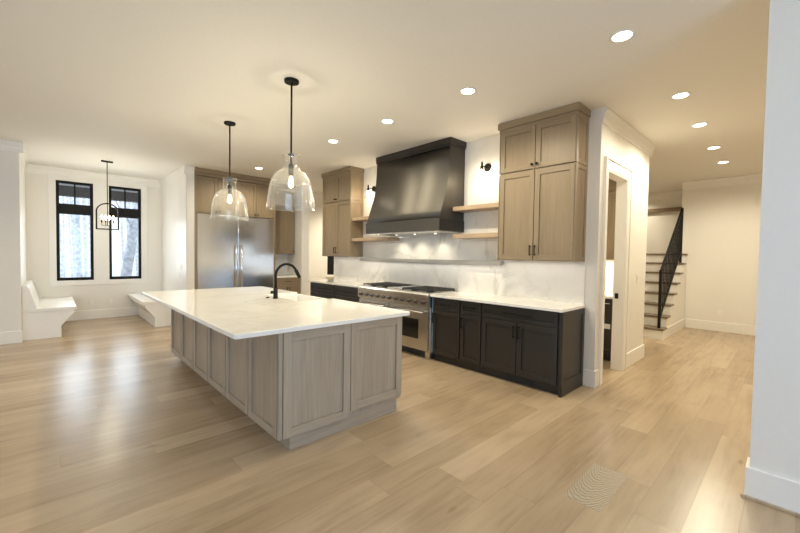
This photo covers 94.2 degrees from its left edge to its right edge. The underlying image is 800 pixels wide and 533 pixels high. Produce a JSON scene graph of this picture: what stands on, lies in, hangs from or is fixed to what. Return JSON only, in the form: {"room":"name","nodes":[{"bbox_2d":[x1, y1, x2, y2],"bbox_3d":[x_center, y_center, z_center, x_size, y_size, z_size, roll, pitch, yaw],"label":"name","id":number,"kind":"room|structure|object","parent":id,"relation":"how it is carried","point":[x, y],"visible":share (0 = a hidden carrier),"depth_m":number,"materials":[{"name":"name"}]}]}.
{"room":"kitchen","nodes":[
{"label":"kitchen","id":0,"kind":"room"},
{"bbox_2d":[0,150,20,331],"bbox_3d":[-7.492,-0.344,4.351,4.255,3.100,0.140,-1,2,-43],"label":"wall","id":1,"kind":"structure","parent":0,"point":[10,292],"depth_m":5.68,"materials":[{"name":"paint"}]},
{"bbox_2d":[0,330,22,344],"bbox_3d":[-7.418,1.112,4.377,4.170,0.190,0.018,-1,2,-43],"label":"baseboard","id":2,"kind":"structure","parent":1,"relation":"attached to","point":[10,337],"depth_m":5.72,"materials":[{"name":"paint"}]},
{"bbox_2d":[0,139,194,187],"bbox_3d":[-7.101,-1.851,5.731,6.545,0.160,2.210,-1,2,-43],"label":"crown molding","id":3,"kind":"structure","parent":1,"relation":"attached to","point":[30,168],"depth_m":7.50,"materials":[{"name":"paint"}]},
{"bbox_2d":[25,172,161,310],"bbox_3d":[-6.462,-0.439,8.009,2.530,3.100,0.180,-1,2,-43],"label":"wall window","id":4,"kind":"structure","parent":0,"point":[36,185],"depth_m":7.88,"materials":[{"name":"paint"}]},
{"bbox_2d":[56,180,93,280],"bbox_3d":[-6.747,-0.730,7.718,0.580,2.030,0.095,-1,2,-43],"label":"window","id":5,"kind":"structure","parent":4,"relation":"attached to","point":[61,208],"depth_m":7.67,"materials":[{"name":"black metal"}]},
{"bbox_2d":[66,307,138,320],"bbox_3d":[-6.430,1.018,7.996,2.270,0.190,0.018,-1,2,-43],"label":"baseboard","id":6,"kind":"structure","parent":4,"relation":"attached to","point":[130,311],"depth_m":8.02,"materials":[{"name":"paint"}]},
{"bbox_2d":[109,186,140,278],"bbox_3d":[-6.136,-0.738,8.293,0.580,2.030,0.095,-1,2,-43],"label":"window","id":7,"kind":"structure","parent":4,"relation":"attached to","point":[124,212],"depth_m":8.26,"materials":[{"name":"black metal"}]},
{"bbox_2d":[162,174,186,290],"bbox_3d":[-4.848,-0.428,7.941,0.012,2.750,2.129,-1,2,-43],"label":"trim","id":8,"kind":"structure","parent":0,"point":[174,194],"depth_m":7.80,"materials":[{"name":"paint"}]},
{"bbox_2d":[187,174,194,289],"bbox_3d":[-4.800,-0.413,7.995,0.130,3.100,2.160,-1,2,-43],"label":"wall","id":9,"kind":"structure","parent":0,"point":[190,178],"depth_m":7.20,"materials":[{"name":"paint"}]},
{"bbox_2d":[287,184,309,294],"bbox_3d":[-2.524,-0.416,9.202,0.200,3.100,0.720,-1,2,-43],"label":"wall","id":10,"kind":"structure","parent":0,"point":[299,259],"depth_m":8.95,"materials":[{"name":"paint"}]},
{"bbox_2d":[275,183,295,253],"bbox_3d":[-2.910,-1.135,8.993,0.625,1.658,0.430,-1,2,-43],"label":"upper cabinet","id":11,"kind":"object","parent":10,"relation":"attached to","point":[285,195],"visible":0.66,"depth_m":8.91,"materials":[{"name":"brown wood"}]},
{"bbox_2d":[275,191,333,295],"bbox_3d":[-2.564,-0.433,9.762,5.550,3.100,0.150,-1,2,-43],"label":"wall","id":12,"kind":"structure","parent":0,"point":[317,262],"depth_m":9.92,"materials":[{"name":"paint"}]},
{"bbox_2d":[327,256,333,274],"bbox_3d":[-1.730,-0.634,10.544,0.860,1.720,0.080,-1,2,-43],"label":"window","id":13,"kind":"structure","parent":12,"relation":"in","point":[330,259],"depth_m":10.33,"materials":[{"name":"black glass"}]},
{"bbox_2d":[0,0,769,193],"bbox_3d":[0.708,-1.839,4.913,17.000,0.100,14.500,-1,2,-43],"label":"ceiling","id":14,"kind":"structure","parent":0,"point":[148,88],"depth_m":3.44,"materials":[{"name":"paint"}]},
{"bbox_2d":[59,183,137,192],"bbox_3d":[-6.965,-2.114,9.564,11.000,0.100,2.800,-1,2,-43],"label":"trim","id":15,"kind":"structure","parent":14,"relation":"attached to","point":[59,183],"depth_m":9.84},
{"bbox_2d":[95,160,118,229],"bbox_3d":[-5.394,-1.309,6.847,0.338,1.258,0.108,-1,2,-43],"label":"lantern pendant","id":16,"kind":"object","parent":14,"relation":"hanging from","point":[107,162],"visible":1,"depth_m":6.84,"materials":[{"name":"black metal"}]},
{"bbox_2d":[210,121,248,220],"bbox_3d":[-2.169,-1.216,4.733,0.452,1.220,0.452,-1,2,-43],"label":"pendant lamp","id":17,"kind":"object","parent":14,"relation":"hanging from","point":[228,123],"visible":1,"depth_m":4.72,"materials":[{"name":"clear glass"}]},
{"bbox_2d":[228,185,231,202],"bbox_3d":[-2.173,-0.922,4.742,0.050,0.228,0.049,-1,2,-43],"label":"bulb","id":18,"kind":"object","parent":17,"relation":"attached to","point":[229,186],"depth_m":4.73,"materials":[{"name":"beige glass"}]},
{"bbox_2d":[266,77,314,211],"bbox_3d":[-1.042,-1.163,3.557,0.452,1.220,0.452,-1,2,-43],"label":"pendant lamp","id":19,"kind":"object","parent":14,"relation":"hanging from","point":[291,81],"visible":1,"depth_m":3.54,"materials":[{"name":"clear glass"}]},
{"bbox_2d":[288,163,293,187],"bbox_3d":[-1.046,-0.870,3.566,0.050,0.228,0.049,-1,2,-43],"label":"bulb","id":20,"kind":"object","parent":19,"relation":"attached to","point":[290,168],"depth_m":3.55,"materials":[{"name":"beige glass"}]},
{"bbox_2d":[328,139,338,142],"bbox_3d":[-0.975,-1.825,5.418,0.164,0.007,0.164,-1,2,-43],"label":"recessed light","id":21,"kind":"object","parent":14,"relation":"in","point":[330,140],"visible":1,"depth_m":5.41,"materials":[{"name":"beige"}]},
{"bbox_2d":[381,119,393,123],"bbox_3d":[-0.152,-1.787,4.573,0.164,0.007,0.164,-1,2,-43],"label":"recessed light","id":22,"kind":"object","parent":14,"relation":"in","point":[386,121],"visible":1,"depth_m":4.57,"materials":[{"name":"beige"}]},
{"bbox_2d":[460,87,475,94],"bbox_3d":[0.677,-1.748,3.707,0.164,0.007,0.164,-1,2,-43],"label":"recessed light","id":23,"kind":"object","parent":14,"relation":"in","point":[468,90],"visible":1,"depth_m":3.70,"materials":[{"name":"white plastic"}]},
{"bbox_2d":[610,29,634,42],"bbox_3d":[1.645,-1.705,2.751,0.164,0.007,0.164,-1,2,-43],"label":"recessed light","id":24,"kind":"object","parent":14,"relation":"in","point":[626,34],"visible":1,"depth_m":2.74,"materials":[{"name":"white plastic"}]},
{"bbox_2d":[671,92,690,98],"bbox_3d":[2.822,-1.717,3.734,0.164,0.007,0.164,-1,2,-43],"label":"recessed light","id":25,"kind":"object","parent":14,"relation":"in","point":[680,95],"visible":1,"depth_m":3.72,"materials":[{"name":"white plastic"}]},
{"bbox_2d":[691,122,707,126],"bbox_3d":[3.660,-1.728,4.536,0.164,0.007,0.164,-1,2,-43],"label":"recessed light","id":26,"kind":"object","parent":14,"relation":"in","point":[701,124],"visible":1,"depth_m":4.51,"materials":[{"name":"white plastic"}]},
{"bbox_2d":[707,146,720,149],"bbox_3d":[4.607,-1.742,5.455,0.164,0.007,0.164,-1,2,-43],"label":"recessed light","id":27,"kind":"object","parent":14,"relation":"in","point":[713,147],"visible":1,"depth_m":5.43,"materials":[{"name":"beige"}]},
{"bbox_2d":[0,315,799,532],"bbox_3d":[0.660,1.369,5.010,17.000,0.121,14.500,-1,2,-43],"label":"floor","id":28,"kind":"structure","parent":0,"point":[104,428],"depth_m":2.73,"materials":[{"name":"brown wood"}]},
{"bbox_2d":[22,280,76,340],"bbox_3d":[-6.368,0.718,6.767,0.653,0.865,1.832,-1,2,-43],"label":"bench","id":29,"kind":"object","parent":28,"relation":"on","point":[42,318],"visible":0.96,"depth_m":6.09,"materials":[{"name":"paint"}]},
{"bbox_2d":[128,293,170,326],"bbox_3d":[-5.214,0.879,7.860,0.653,0.512,1.832,-1,2,-43],"label":"bench","id":30,"kind":"object","parent":28,"relation":"on","point":[153,312],"visible":0.46,"depth_m":7.22,"materials":[{"name":"paint"}]},
{"bbox_2d":[197,213,273,288],"bbox_3d":[-3.646,0.034,8.088,1.560,2.195,0.814,-1,2,-43],"label":"refrigerator","id":31,"kind":"object","parent":28,"relation":"on","point":[232,251],"visible":0.57,"depth_m":7.78,"materials":[{"name":"metal"}]},
{"bbox_2d":[194,167,277,288],"bbox_3d":[-3.644,-0.398,8.094,1.681,3.098,0.780,-1,2,-43],"label":"refrigerator surround","id":32,"kind":"object","parent":28,"relation":"on","point":[207,182],"visible":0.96,"depth_m":7.75,"materials":[{"name":"brown wood"}]},
{"bbox_2d":[171,309,401,449],"bbox_3d":[-1.515,0.855,4.241,1.256,0.889,3.254,-1,2,-43],"label":"kitchen island","id":33,"kind":"object","parent":28,"relation":"on","point":[303,387],"visible":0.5,"depth_m":3.02,"materials":[{"name":"brown wood"}]},
{"bbox_2d":[142,286,409,339],"bbox_3d":[-1.630,0.393,4.154,1.600,0.035,3.365,-1,2,-43],"label":"island countertop","id":34,"kind":"structure","parent":33,"relation":"on","point":[236,313],"depth_m":3.42,"materials":[{"name":"white stone"}]},
{"bbox_2d":[270,263,300,298],"bbox_3d":[-1.325,0.165,4.386,0.375,0.416,0.131,-1,2,-43],"label":"faucet","id":35,"kind":"object","parent":34,"relation":"on","point":[274,292],"visible":1,"depth_m":4.32,"materials":[{"name":"black metal"}]},
{"bbox_2d":[270,294,325,300],"bbox_3d":[-1.261,0.510,4.606,0.485,0.245,0.880,-1,2,-43],"label":"farmhouse sink","id":36,"kind":"object","parent":34,"relation":"in","point":[295,297],"visible":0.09,"depth_m":4.94,"materials":[{"name":"ceramic"}]},
{"bbox_2d":[277,277,300,293],"bbox_3d":[-2.845,0.694,8.935,0.645,0.889,0.722,-1,2,-43],"label":"base cabinet","id":37,"kind":"object","parent":28,"relation":"on","point":[289,284],"visible":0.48,"depth_m":8.72,"materials":[{"name":"brown wood"}]},
{"bbox_2d":[277,274,296,277],"bbox_3d":[-2.843,0.232,8.927,0.646,0.032,0.705,-1,2,-43],"label":"countertop","id":38,"kind":"structure","parent":37,"relation":"on","point":[286,275],"depth_m":8.72,"materials":[{"name":"white stone"}]},
{"bbox_2d":[310,282,334,298],"bbox_3d":[-1.324,0.763,7.408,0.593,0.889,0.890,-1,2,-43],"label":"base cabinet","id":39,"kind":"object","parent":28,"relation":"on","point":[327,291],"visible":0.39,"depth_m":7.19,"materials":[{"name":"grey paint"}]},
{"bbox_2d":[335,285,360,301],"bbox_3d":[-0.749,0.790,6.797,0.593,0.889,0.778,-1,2,-43],"label":"base cabinet","id":40,"kind":"object","parent":28,"relation":"on","point":[346,293],"visible":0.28,"depth_m":6.61,"materials":[{"name":"grey paint"}]},
{"bbox_2d":[308,279,367,287],"bbox_3d":[-1.060,0.314,7.107,0.619,0.032,1.693,-1,2,-43],"label":"countertop","id":41,"kind":"structure","parent":40,"relation":"on","point":[356,284],"depth_m":7.03,"materials":[{"name":"white stone"}]},
{"bbox_2d":[357,281,456,359],"bbox_3d":[0.041,0.786,5.885,0.676,0.975,1.610,-1,2,-43],"label":"range","id":42,"kind":"object","parent":28,"relation":"on","point":[416,299],"visible":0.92,"depth_m":5.41,"materials":[{"name":"metal"}]},
{"bbox_2d":[359,285,456,293],"bbox_3d":[0.077,0.357,5.900,0.590,0.032,1.610,-1,2,-43],"label":"cooktop","id":43,"kind":"object","parent":42,"relation":"in","point":[391,289],"depth_m":5.64,"materials":[{"name":"metal"}]},
{"bbox_2d":[431,297,461,366],"bbox_3d":[0.797,0.863,5.148,0.602,0.889,0.477,-1,2,-43],"label":"base cabinet","id":44,"kind":"object","parent":28,"relation":"on","point":[445,338],"visible":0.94,"depth_m":4.96,"materials":[{"name":"grey paint"}]},
{"bbox_2d":[460,300,483,372],"bbox_3d":[1.074,0.876,4.854,0.602,0.889,0.320,-1,2,-43],"label":"base cabinet","id":45,"kind":"object","parent":28,"relation":"on","point":[471,312],"visible":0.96,"depth_m":4.67,"materials":[{"name":"grey paint"}]},
{"bbox_2d":[481,303,584,397],"bbox_3d":[1.527,0.897,4.372,0.602,0.889,0.994,-1,2,-43],"label":"base cabinet","id":46,"kind":"object","parent":28,"relation":"on","point":[543,350],"visible":0.98,"depth_m":4.11,"materials":[{"name":"grey paint"}]},
{"bbox_2d":[430,292,585,312],"bbox_3d":[1.255,0.423,4.648,0.619,0.032,1.809,-1,2,-43],"label":"countertop","id":47,"kind":"structure","parent":46,"relation":"on","point":[561,307],"depth_m":4.41,"materials":[{"name":"white stone"}]},
{"bbox_2d":[603,298,612,360],"bbox_3d":[2.427,0.858,6.108,0.592,0.889,2.170,-1,2,-43],"label":"base cabinet","id":48,"kind":"object","parent":28,"relation":"on","point":[608,302],"visible":0.17,"depth_m":5.22,"materials":[{"name":"grey paint"}]},
{"bbox_2d":[605,293,612,298],"bbox_3d":[2.442,0.397,6.098,0.585,0.032,2.185,-1,2,-43],"label":"countertop","id":49,"kind":"structure","parent":48,"relation":"on","point":[607,295],"depth_m":5.29,"materials":[{"name":"white stone"}]},
{"bbox_2d":[643,253,687,339],"bbox_3d":[5.044,0.480,8.554,3.120,1.576,2.370,-1,2,-43],"label":"staircase","id":50,"kind":"structure","parent":28,"relation":"on","point":[672,319],"depth_m":7.44,"materials":[{"name":"paint"}]},
{"bbox_2d":[657,208,683,327],"bbox_3d":[5.315,-0.054,7.274,1.664,2.332,0.044,-1,2,-43],"label":"stair railing","id":51,"kind":"object","parent":50,"relation":"on","point":[678,239],"visible":1,"depth_m":7.20,"materials":[{"name":"black metal"}]},
{"bbox_2d":[334,108,606,370],"bbox_3d":[0.444,-0.277,6.074,0.165,3.100,5.250,-1,2,-43],"label":"wall","id":52,"kind":"structure","parent":0,"point":[555,281],"depth_m":5.12,"materials":[{"name":"white paint"}]},
{"bbox_2d":[321,166,363,256],"bbox_3d":[-1.163,-1.046,7.405,0.336,1.688,1.020,-1,2,-43],"label":"upper cabinet","id":53,"kind":"object","parent":52,"relation":"attached to","point":[343,188],"visible":1,"depth_m":7.16,"materials":[{"name":"brown wood"}]},
{"bbox_2d":[352,216,368,221],"bbox_3d":[-0.552,-0.875,6.802,0.274,0.058,0.734,-1,2,-43],"label":"floating shelf","id":54,"kind":"object","parent":52,"relation":"attached to","point":[365,218],"visible":0.49,"depth_m":6.85,"materials":[{"name":"brown wood"}]},
{"bbox_2d":[367,185,375,195],"bbox_3d":[-0.558,-1.368,6.847,0.212,0.255,0.140,-1,2,-43],"label":"wall sconce","id":55,"kind":"object","parent":52,"relation":"attached to","point":[373,188],"visible":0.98,"depth_m":6.82,"materials":[{"name":"black metal"}]},
{"bbox_2d":[352,237,399,241],"bbox_3d":[-0.458,-0.489,6.708,0.274,0.058,1.024,-1,2,-43],"label":"floating shelf","id":56,"kind":"object","parent":52,"relation":"attached to","point":[370,239],"visible":1,"depth_m":6.47,"materials":[{"name":"brown wood"}]},
{"bbox_2d":[366,137,466,235],"bbox_3d":[0.194,-1.162,5.801,0.554,1.318,1.632,-1,2,-43],"label":"range hood","id":57,"kind":"object","parent":52,"relation":"attached to","point":[418,188],"visible":1,"depth_m":5.48,"materials":[{"name":"metal"}]},
{"bbox_2d":[360,258,503,265],"bbox_3d":[0.305,-0.091,6.041,0.084,0.057,3.060,-1,2,-43],"label":"stone ledge","id":58,"kind":"object","parent":52,"relation":"attached to","point":[472,262],"visible":1,"depth_m":5.69,"materials":[{"name":"white stone"}]},
{"bbox_2d":[452,232,497,238],"bbox_3d":[1.091,-0.416,5.062,0.274,0.058,0.749,-1,2,-43],"label":"floating shelf","id":59,"kind":"object","parent":52,"relation":"attached to","point":[472,235],"visible":0.76,"depth_m":4.97,"materials":[{"name":"brown wood"}]},
{"bbox_2d":[453,202,497,212],"bbox_3d":[1.097,-0.797,5.051,0.274,0.058,0.749,-1,2,-43],"label":"floating shelf","id":60,"kind":"object","parent":52,"relation":"attached to","point":[488,206],"visible":0.76,"depth_m":5.00,"materials":[{"name":"brown wood"}]},
{"bbox_2d":[476,162,490,179],"bbox_3d":[1.134,-1.289,5.050,0.212,0.255,0.140,-1,2,-43],"label":"wall sconce","id":61,"kind":"object","parent":52,"relation":"attached to","point":[487,167],"visible":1,"depth_m":5.02,"materials":[{"name":"black metal"}]},
{"bbox_2d":[480,162,483,176],"bbox_3d":[1.108,-1.316,5.024,0.064,0.200,0.062,-1,2,-43],"label":"socket","id":62,"kind":"object","parent":61,"relation":"attached to","point":[481,167],"depth_m":5.01,"materials":[{"name":"beige"}]},
{"bbox_2d":[497,102,590,261],"bbox_3d":[1.659,-0.913,4.406,0.336,1.688,0.980,-1,2,-43],"label":"upper cabinet","id":63,"kind":"object","parent":52,"relation":"attached to","point":[543,159],"visible":1,"depth_m":4.23,"materials":[{"name":"brown wood"}]},
{"bbox_2d":[582,369,598,387],"bbox_3d":[2.186,1.260,4.241,0.168,0.190,0.133,-1,2,-43],"label":"baseboard","id":64,"kind":"structure","parent":52,"relation":"attached to","point":[590,378],"depth_m":4.18,"materials":[{"name":"paint"}]},
{"bbox_2d":[598,156,632,385],"bbox_3d":[2.585,0.054,4.554,0.959,2.595,0.147,-1,2,-43],"label":"door frame","id":65,"kind":"structure","parent":52,"relation":"attached to","point":[614,170],"depth_m":4.77,"materials":[{"name":"paint"}]},
{"bbox_2d":[605,260,613,292],"bbox_3d":[2.676,-0.252,6.362,0.120,3.100,2.390,-1,2,-43],"label":"wall","id":66,"kind":"structure","parent":0,"point":[609,263],"depth_m":5.70,"materials":[{"name":"paint"}]},
{"bbox_2d":[606,179,615,259],"bbox_3d":[2.540,-0.962,6.133,0.367,1.668,2.170,-1,2,-43],"label":"upper cabinet","id":67,"kind":"object","parent":66,"relation":"attached to","point":[612,184],"visible":0.02,"depth_m":5.38,"materials":[{"name":"brown wood"}]},
{"bbox_2d":[606,126,649,352],"bbox_3d":[2.920,-0.203,4.876,1.800,3.100,0.110,-1,2,-43],"label":"wall","id":68,"kind":"structure","parent":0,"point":[618,148],"depth_m":5.11,"materials":[{"name":"paint"}]},
{"bbox_2d":[602,107,654,156],"bbox_3d":[2.923,-1.671,4.779,2.000,0.160,0.160,-1,2,-43],"label":"crown molding","id":69,"kind":"structure","parent":68,"relation":"attached to","point":[610,118],"depth_m":4.55,"materials":[{"name":"paint"}]},
{"bbox_2d":[626,344,644,367],"bbox_3d":[3.241,1.246,5.230,0.912,0.190,0.128,-1,2,-43],"label":"baseboard","id":70,"kind":"structure","parent":68,"relation":"attached to","point":[633,356],"depth_m":5.18,"materials":[{"name":"paint"}]},
{"bbox_2d":[646,198,681,314],"bbox_3d":[6.223,-0.299,9.691,0.150,3.100,2.600,-1,2,-43],"label":"wall","id":71,"kind":"structure","parent":0,"point":[660,225],"depth_m":9.26,"materials":[{"name":"paint"}]},
{"bbox_2d":[648,207,681,212],"bbox_3d":[6.138,-1.413,9.597,0.079,0.090,2.230,-1,2,-43],"label":"wood ledge","id":72,"kind":"object","parent":71,"relation":"attached to","point":[672,209],"visible":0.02,"depth_m":9.14,"materials":[{"name":"brown wood"}]},
{"bbox_2d":[682,183,761,325],"bbox_3d":[8.089,-0.159,5.958,0.150,3.100,5.800,-1,2,-43],"label":"wall","id":73,"kind":"structure","parent":0,"point":[721,225],"depth_m":7.51,"materials":[{"name":"paint"}]},
{"bbox_2d":[648,191,682,199],"bbox_3d":[4.454,-1.745,7.997,4.720,0.160,2.250,-1,2,-43],"label":"crown molding","id":74,"kind":"structure","parent":73,"relation":"attached to","point":[675,194],"depth_m":9.16,"materials":[{"name":"paint"}]},
{"bbox_2d":[685,319,755,335],"bbox_3d":[7.061,1.252,6.949,0.018,0.190,2.760,-1,2,-43],"label":"baseboard","id":75,"kind":"structure","parent":73,"relation":"attached to","point":[690,323],"depth_m":7.52,"materials":[{"name":"paint"}]},
{"bbox_2d":[682,174,761,189],"bbox_3d":[7.045,-1.673,6.900,0.050,0.160,2.900,-1,2,-43],"label":"crown molding","id":76,"kind":"structure","parent":73,"relation":"attached to","point":[757,178],"depth_m":7.47,"materials":[{"name":"paint"}]},
{"bbox_2d":[749,0,799,482],"bbox_3d":[3.629,-0.069,0.768,0.140,3.100,4.150,-1,2,-43],"label":"wall","id":77,"kind":"structure","parent":0,"point":[775,422],"depth_m":2.17,"materials":[{"name":"paint"}]},
{"bbox_2d":[740,457,799,517],"bbox_3d":[3.591,1.385,0.819,0.191,0.190,4.183,-1,2,-43],"label":"baseboard","id":78,"kind":"structure","parent":77,"relation":"attached to","point":[779,491],"depth_m":2.19,"materials":[{"name":"paint"}]},
{"bbox_3d":[-6.620,-0.393,6.427,0.130,3.100,1.950,-1,2,-43],"label":"wall","id":79,"kind":"structure","parent":0,"visible":0},
{"bbox_2d":[18,153,26,329],"bbox_3d":[-6.564,-0.409,6.471,0.012,2.750,1.919,-1,2,-43],"label":"trim","id":80,"kind":"structure","parent":79,"relation":"attached to","point":[22,197],"depth_m":6.21,"materials":[{"name":"paint"}]},
{"label":"outside","id":81,"kind":"structure","parent":0,"visible":0},
{"bbox_2d":[59,185,137,202],"bbox_3d":[-7.858,-1.976,10.515,11.000,0.259,0.200,-1,2,-43],"label":"beam","id":82,"kind":"structure","parent":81,"point":[66,191],"depth_m":9.91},
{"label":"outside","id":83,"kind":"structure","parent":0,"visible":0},
{"bbox_2d":[65,262,135,276],"bbox_3d":[-25.655,0.522,34.580,70.000,0.200,64.550,-1,2,-43],"label":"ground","id":84,"kind":"structure","parent":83,"point":[116,267],"depth_m":35.80,"materials":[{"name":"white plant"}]},
{"bbox_2d":[62,196,69,276],"bbox_3d":[-20.547,-4.556,23.063,2.848,11.002,3.234,0,2,-17],"label":"tree","id":85,"kind":"object","parent":84,"relation":"on","point":[63,217],"visible":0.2,"depth_m":22.94,"materials":[{"name":"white plant"}]},
{"bbox_2d":[59,198,80,277],"bbox_3d":[-14.034,-4.234,15.624,3.429,11.004,2.203,1,2,1],"label":"tree","id":86,"kind":"object","parent":84,"relation":"on","point":[61,253],"visible":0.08,"depth_m":15.51,"materials":[{"name":"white plant"}]},
{"bbox_2d":[59,197,82,276],"bbox_3d":[-11.988,-4.129,13.166,2.749,11.002,1.564,-1,2,-43],"label":"tree","id":87,"kind":"object","parent":84,"relation":"on","point":[77,222],"visible":0.09,"depth_m":13.11,"materials":[{"name":"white plant"}]},
{"bbox_2d":[69,197,75,276],"bbox_3d":[-16.970,-4.377,18.910,2.595,11.006,1.830,2,2,31],"label":"tree","id":88,"kind":"object","parent":84,"relation":"on","point":[70,198],"visible":0.12,"depth_m":18.75,"materials":[{"name":"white plant"}]},
{"bbox_2d":[67,198,86,276],"bbox_3d":[-21.580,-4.609,24.307,1.416,11.003,3.595,2,2,32],"label":"tree","id":89,"kind":"object","parent":84,"relation":"on","point":[69,228],"visible":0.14,"depth_m":24.70,"materials":[{"name":"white plant"}]},
{"bbox_2d":[67,197,90,276],"bbox_3d":[-12.551,-4.156,13.778,1.919,11.004,3.046,-1,2,-43],"label":"tree","id":90,"kind":"object","parent":84,"relation":"on","point":[67,197],"visible":0.07,"depth_m":14.60,"materials":[{"name":"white plant"}]},
{"bbox_2d":[80,198,86,276],"bbox_3d":[-19.105,-4.493,21.698,1.096,11.003,2.628,1,2,-4],"label":"tree","id":91,"kind":"object","parent":84,"relation":"on","point":[84,225],"visible":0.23,"depth_m":22.00,"materials":[{"name":"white plant"}]},
{"bbox_2d":[81,198,87,275],"bbox_3d":[-22.768,-4.706,26.915,2.544,11.002,2.962,-1,2,-43],"label":"tree","id":92,"kind":"object","parent":84,"relation":"on","point":[85,198],"visible":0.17,"depth_m":26.64,"materials":[{"name":"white plant"}]},
{"bbox_2d":[114,201,123,261],"bbox_3d":[-13.755,-4.299,17.939,2.830,11.004,1.431,0,2,-26],"label":"tree","id":93,"kind":"object","parent":84,"relation":"on","point":[120,203],"visible":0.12,"depth_m":17.61,"materials":[{"name":"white plant"}]},
{"bbox_2d":[115,201,137,275],"bbox_3d":[-8.444,-3.044,12.305,1.835,9.035,3.145,2,2,25],"label":"tree","id":94,"kind":"object","parent":84,"relation":"on","point":[132,235],"visible":0.12,"depth_m":12.13,"materials":[{"name":"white plant"}]},
{"bbox_2d":[126,202,130,232],"bbox_3d":[-14.198,-4.362,19.803,1.676,11.003,3.160,-1,2,-43],"label":"tree","id":95,"kind":"object","parent":84,"relation":"on","point":[127,223],"visible":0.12,"depth_m":19.40,"materials":[{"name":"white plant"}]},
{"bbox_2d":[132,203,137,275],"bbox_3d":[-11.083,-4.180,15.320,3.178,11.006,1.514,2,2,35],"label":"tree","id":96,"kind":"object","parent":84,"relation":"on","point":[136,252],"visible":0.02,"depth_m":15.65,"materials":[{"name":"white plant"}]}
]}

